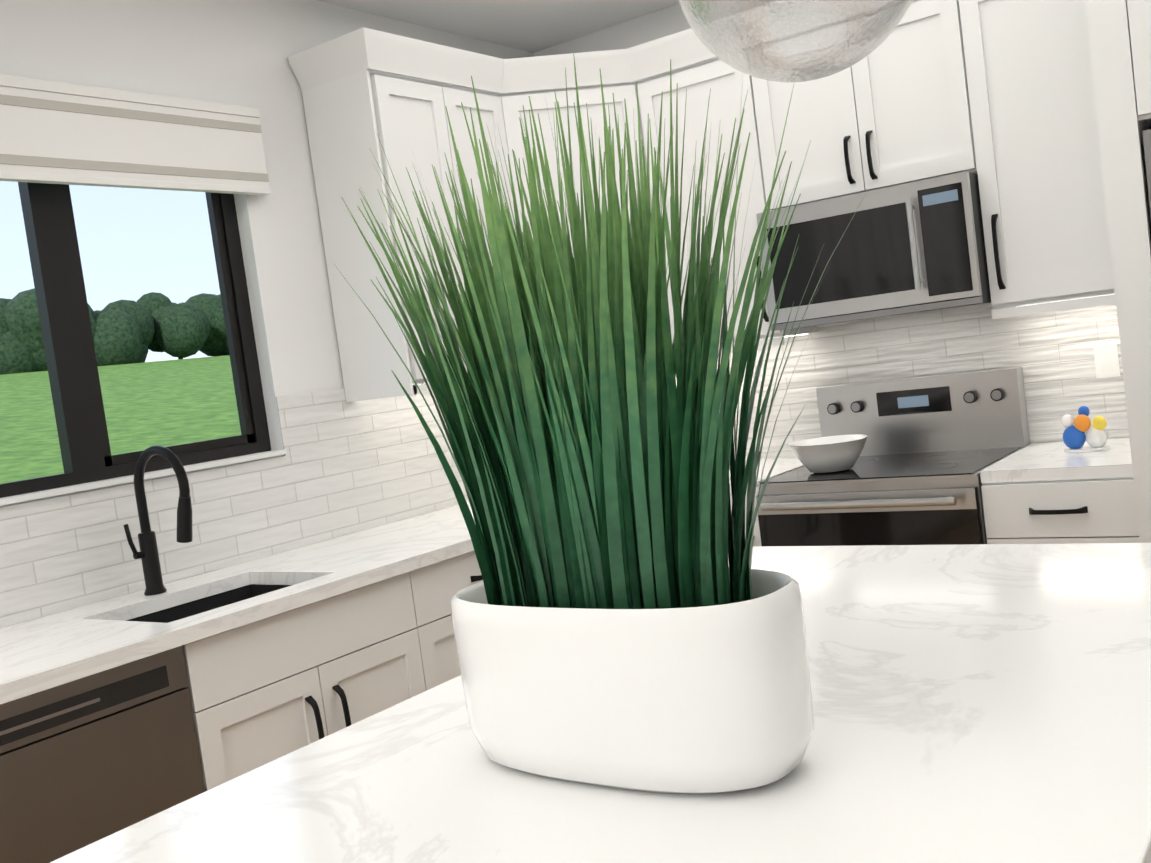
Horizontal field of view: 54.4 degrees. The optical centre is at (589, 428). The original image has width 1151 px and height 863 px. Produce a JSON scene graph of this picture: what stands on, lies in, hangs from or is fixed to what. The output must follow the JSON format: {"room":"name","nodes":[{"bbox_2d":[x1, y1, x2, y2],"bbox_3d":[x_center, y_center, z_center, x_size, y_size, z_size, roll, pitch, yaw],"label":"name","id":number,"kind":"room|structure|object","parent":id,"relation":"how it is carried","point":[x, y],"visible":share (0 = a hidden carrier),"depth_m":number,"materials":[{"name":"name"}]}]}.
{"room":"kitchen","nodes":[
{"label":"kitchen","id":0,"kind":"room"},
{"bbox_2d":[0,0,538,627],"bbox_3d":[-2.249,0.168,2.150,0.160,2.800,7.400,-5,4,36],"label":"wall","id":1,"kind":"structure","parent":0,"point":[234,52],"depth_m":3.74,"materials":[{"name":"white paint"}]},
{"bbox_2d":[0,74,270,194],"bbox_3d":[-1.455,-0.833,3.190,0.054,0.280,1.275,-5,4,36],"label":"window shade","id":2,"kind":"object","parent":1,"relation":"attached to","point":[52,132],"visible":0.98,"depth_m":3.28,"materials":[{"name":"white fabric"}]},
{"bbox_2d":[0,182,271,497],"bbox_3d":[-1.494,-0.367,3.274,0.048,1.073,1.180,-5,4,36],"label":"window","id":3,"kind":"structure","parent":1,"relation":"in","point":[61,298],"depth_m":3.25,"materials":[{"name":"black metal"}]},
{"bbox_2d":[0,449,286,505],"bbox_3d":[-1.373,0.151,3.268,0.080,0.016,1.170,-5,4,36],"label":"window sill ledge","id":4,"kind":"object","parent":1,"relation":"attached to","point":[92,485],"visible":1,"depth_m":3.25,"materials":[{"name":"white stone"}]},
{"bbox_2d":[0,388,468,627],"bbox_3d":[-1.694,0.295,2.764,0.006,0.509,5.799,-5,4,36],"label":"wall tile","id":5,"kind":"structure","parent":1,"relation":"attached to","point":[341,467],"depth_m":3.61,"materials":[{"name":"white tile"}]},
{"bbox_2d":[292,28,516,395],"bbox_3d":[-0.580,-0.763,4.123,0.368,1.170,0.746,-5,4,36],"label":"upper cabinet","id":6,"kind":"object","parent":1,"relation":"attached to","point":[346,105],"depth_m":3.86,"materials":[{"name":"white wood"}]},
{"bbox_2d":[317,0,678,52],"bbox_3d":[-0.868,-1.382,0.941,4.100,0.060,7.800,-5,4,36],"label":"ceiling","id":7,"kind":"structure","parent":0,"point":[532,26],"depth_m":4.49,"materials":[{"name":"white paint"}]},
{"bbox_2d":[678,0,911,82],"bbox_3d":[0.310,-1.071,1.860,0.420,0.970,0.420,-5,4,36],"label":"pendant light","id":8,"kind":"object","parent":7,"relation":"hanging from","point":[736,53],"visible":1,"depth_m":1.83,"materials":[{"name":"white"}]},
{"bbox_2d":[534,0,1127,458],"bbox_3d":[1.462,-0.435,4.080,4.100,2.800,0.120,-5,4,36],"label":"wall","id":9,"kind":"structure","parent":0,"point":[670,20],"depth_m":4.71,"materials":[{"name":"white paint"}]},
{"bbox_2d":[496,42,673,344],"bbox_3d":[-0.014,-0.848,4.322,0.462,1.170,0.451,-5,4,36],"label":"upper cabinet","id":10,"kind":"object","parent":9,"relation":"attached to","point":[537,73],"depth_m":4.32,"materials":[{"name":"white wood"}]},
{"bbox_2d":[644,36,816,347],"bbox_3d":[0.526,-0.863,4.362,0.600,1.055,0.367,-5,4,36],"label":"upper cabinet","id":11,"kind":"object","parent":9,"relation":"attached to","point":[724,81],"depth_m":4.21,"materials":[{"name":"white wood"}]},
{"bbox_2d":[764,0,979,207],"bbox_3d":[1.011,-1.134,4.007,0.760,0.600,0.322,-5,4,36],"label":"upper cabinet","id":12,"kind":"object","parent":9,"relation":"attached to","point":[901,114],"depth_m":3.83,"materials":[{"name":"white wood"}]},
{"bbox_2d":[756,171,990,330],"bbox_3d":[1.036,-0.613,3.979,0.754,0.425,0.465,-5,4,36],"label":"microwave","id":13,"kind":"object","parent":12,"relation":"attached to","point":[914,247],"visible":0.92,"depth_m":3.79,"materials":[{"name":"silver metal"}]},
{"bbox_2d":[675,303,1128,459],"bbox_3d":[0.943,-0.060,4.424,2.390,0.750,0.006,-5,4,36],"label":"wall tile","id":14,"kind":"structure","parent":9,"relation":"attached to","point":[1051,354],"depth_m":4.10,"materials":[{"name":"white tile"}]},
{"bbox_2d":[736,382,750,409],"bbox_3d":[0.632,-0.135,4.623,0.074,0.115,0.005,-5,4,36],"label":"electrical outlet plate","id":15,"kind":"object","parent":14,"relation":"attached to","point":[740,396],"depth_m":4.63,"materials":[{"name":"white plastic"}]},
{"bbox_2d":[1093,343,1119,377],"bbox_3d":[1.759,-0.232,3.816,0.074,0.115,0.005,-5,4,36],"label":"electrical outlet plate","id":16,"kind":"object","parent":14,"relation":"attached to","point":[1106,361],"depth_m":3.81,"materials":[{"name":"white plastic"}]},
{"bbox_2d":[960,0,1115,313],"bbox_3d":[1.503,-0.949,3.689,0.505,1.055,0.322,-5,4,36],"label":"upper cabinet","id":17,"kind":"object","parent":9,"relation":"attached to","point":[998,96],"depth_m":3.57,"materials":[{"name":"white wood"}]},
{"bbox_2d":[1117,0,1150,131],"bbox_3d":[2.015,-1.265,3.040,0.920,0.709,0.713,-5,4,36],"label":"upper cabinet","id":18,"kind":"object","parent":9,"relation":"attached to","point":[1135,14],"depth_m":3.02,"materials":[{"name":"white wood"}]},
{"bbox_3d":[-0.500,1.449,1.116,4.100,0.060,7.800,-5,4,36],"label":"floor","id":19,"kind":"structure","parent":0,"visible":0},
{"bbox_2d":[0,646,204,862],"bbox_3d":[-1.341,0.999,2.557,0.604,0.867,0.685,-5,4,36],"label":"dishwasher","id":20,"kind":"object","parent":19,"relation":"on","point":[87,760],"visible":0.75,"depth_m":2.44,"materials":[{"name":"black metal"}]},
{"bbox_2d":[182,492,761,791],"bbox_3d":[-1.300,1.015,2.203,1.184,0.870,5.160,-5,4,36],"label":"base cabinet","id":21,"kind":"object","parent":19,"relation":"on","point":[268,690],"visible":0.1,"depth_m":2.38,"materials":[{"name":"white wood"}]},
{"bbox_2d":[0,502,474,703],"bbox_3d":[-1.372,0.628,2.584,0.678,0.210,5.792,-5,4,36],"label":"countertop","id":22,"kind":"structure","parent":21,"relation":"on","point":[50,651],"depth_m":3.04,"materials":[{"name":"stone"}]},
{"bbox_2d":[123,445,192,595],"bbox_3d":[-1.192,0.255,3.096,0.253,0.417,0.098,-5,4,36],"label":"faucet","id":23,"kind":"object","parent":22,"relation":"on","point":[148,554],"visible":1,"depth_m":3.14,"materials":[{"name":"black metal"}]},
{"bbox_2d":[729,457,803,493],"bbox_3d":[0.566,0.182,4.313,0.494,0.038,0.662,-5,4,36],"label":"countertop","id":24,"kind":"structure","parent":21,"relation":"on","point":[782,465],"depth_m":4.25,"materials":[{"name":"stone"}]},
{"bbox_2d":[755,367,1029,545],"bbox_3d":[1.089,0.439,3.928,0.756,1.184,0.746,-5,4,36],"label":"range","id":25,"kind":"object","parent":19,"relation":"on","point":[934,445],"visible":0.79,"depth_m":3.87,"materials":[{"name":"silver metal"}]},
{"bbox_2d":[788,434,867,472],"bbox_3d":[0.846,0.093,3.953,0.280,0.108,0.280,-5,4,36],"label":"bowl","id":26,"kind":"object","parent":25,"relation":"on","point":[829,454],"visible":1,"depth_m":3.87,"materials":[{"name":"white ceramic"}]},
{"bbox_2d":[981,477,1139,543],"bbox_3d":[1.617,0.548,3.614,0.440,0.870,0.688,-5,4,36],"label":"base cabinet","id":27,"kind":"object","parent":19,"relation":"on","point":[1101,510],"visible":0.33,"depth_m":3.33,"materials":[{"name":"white wood"}]},
{"bbox_2d":[980,437,1132,482],"bbox_3d":[1.572,0.095,3.605,0.440,0.038,0.642,-5,4,36],"label":"countertop","id":28,"kind":"structure","parent":27,"relation":"on","point":[1046,461],"depth_m":3.43,"materials":[{"name":"stone"}]},
{"bbox_2d":[1061,406,1110,452],"bbox_3d":[1.594,-0.002,3.610,0.141,0.145,0.084,-5,4,36],"label":"figurine","id":29,"kind":"object","parent":28,"relation":"on","point":[1075,438],"visible":1,"depth_m":3.60,"materials":[{"name":"multicoloured ceramic"}]},
{"bbox_2d":[1142,129,1150,215],"bbox_3d":[2.163,0.025,3.093,0.904,1.829,0.736,-5,4,36],"label":"refrigerator","id":30,"kind":"object","parent":19,"relation":"on","point":[1146,134],"visible":1,"depth_m":3.05,"materials":[{"name":"black"}]},
{"bbox_3d":[0.039,0.885,1.494,0.826,0.870,2.511,-5,4,36],"label":"cabinet","id":31,"kind":"object","parent":19,"relation":"on","visible":0},
{"bbox_2d":[50,543,1150,862],"bbox_3d":[0.091,0.426,1.375,1.100,0.038,2.550,-5,4,36],"label":"countertop","id":32,"kind":"structure","parent":31,"relation":"on","point":[982,703],"depth_m":1.35,"materials":[{"name":"stone"}]},
{"bbox_2d":[334,54,865,793],"bbox_3d":[0.005,-0.004,1.374,0.712,0.833,0.350,-5,4,36],"label":"potted plant","id":33,"kind":"object","parent":32,"relation":"on","point":[618,622],"visible":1,"depth_m":1.27,"materials":[{"name":"green plant"}]},
{"label":"outside","id":34,"kind":"structure","parent":0,"visible":0},
{"bbox_2d":[0,355,240,483],"bbox_3d":[-30.960,1.131,39.620,89.600,4.500,90.000,-5,4,36],"label":"lawn","id":35,"kind":"structure","parent":34,"point":[167,403],"depth_m":26.04,"materials":[{"name":"green plant"}]}
]}

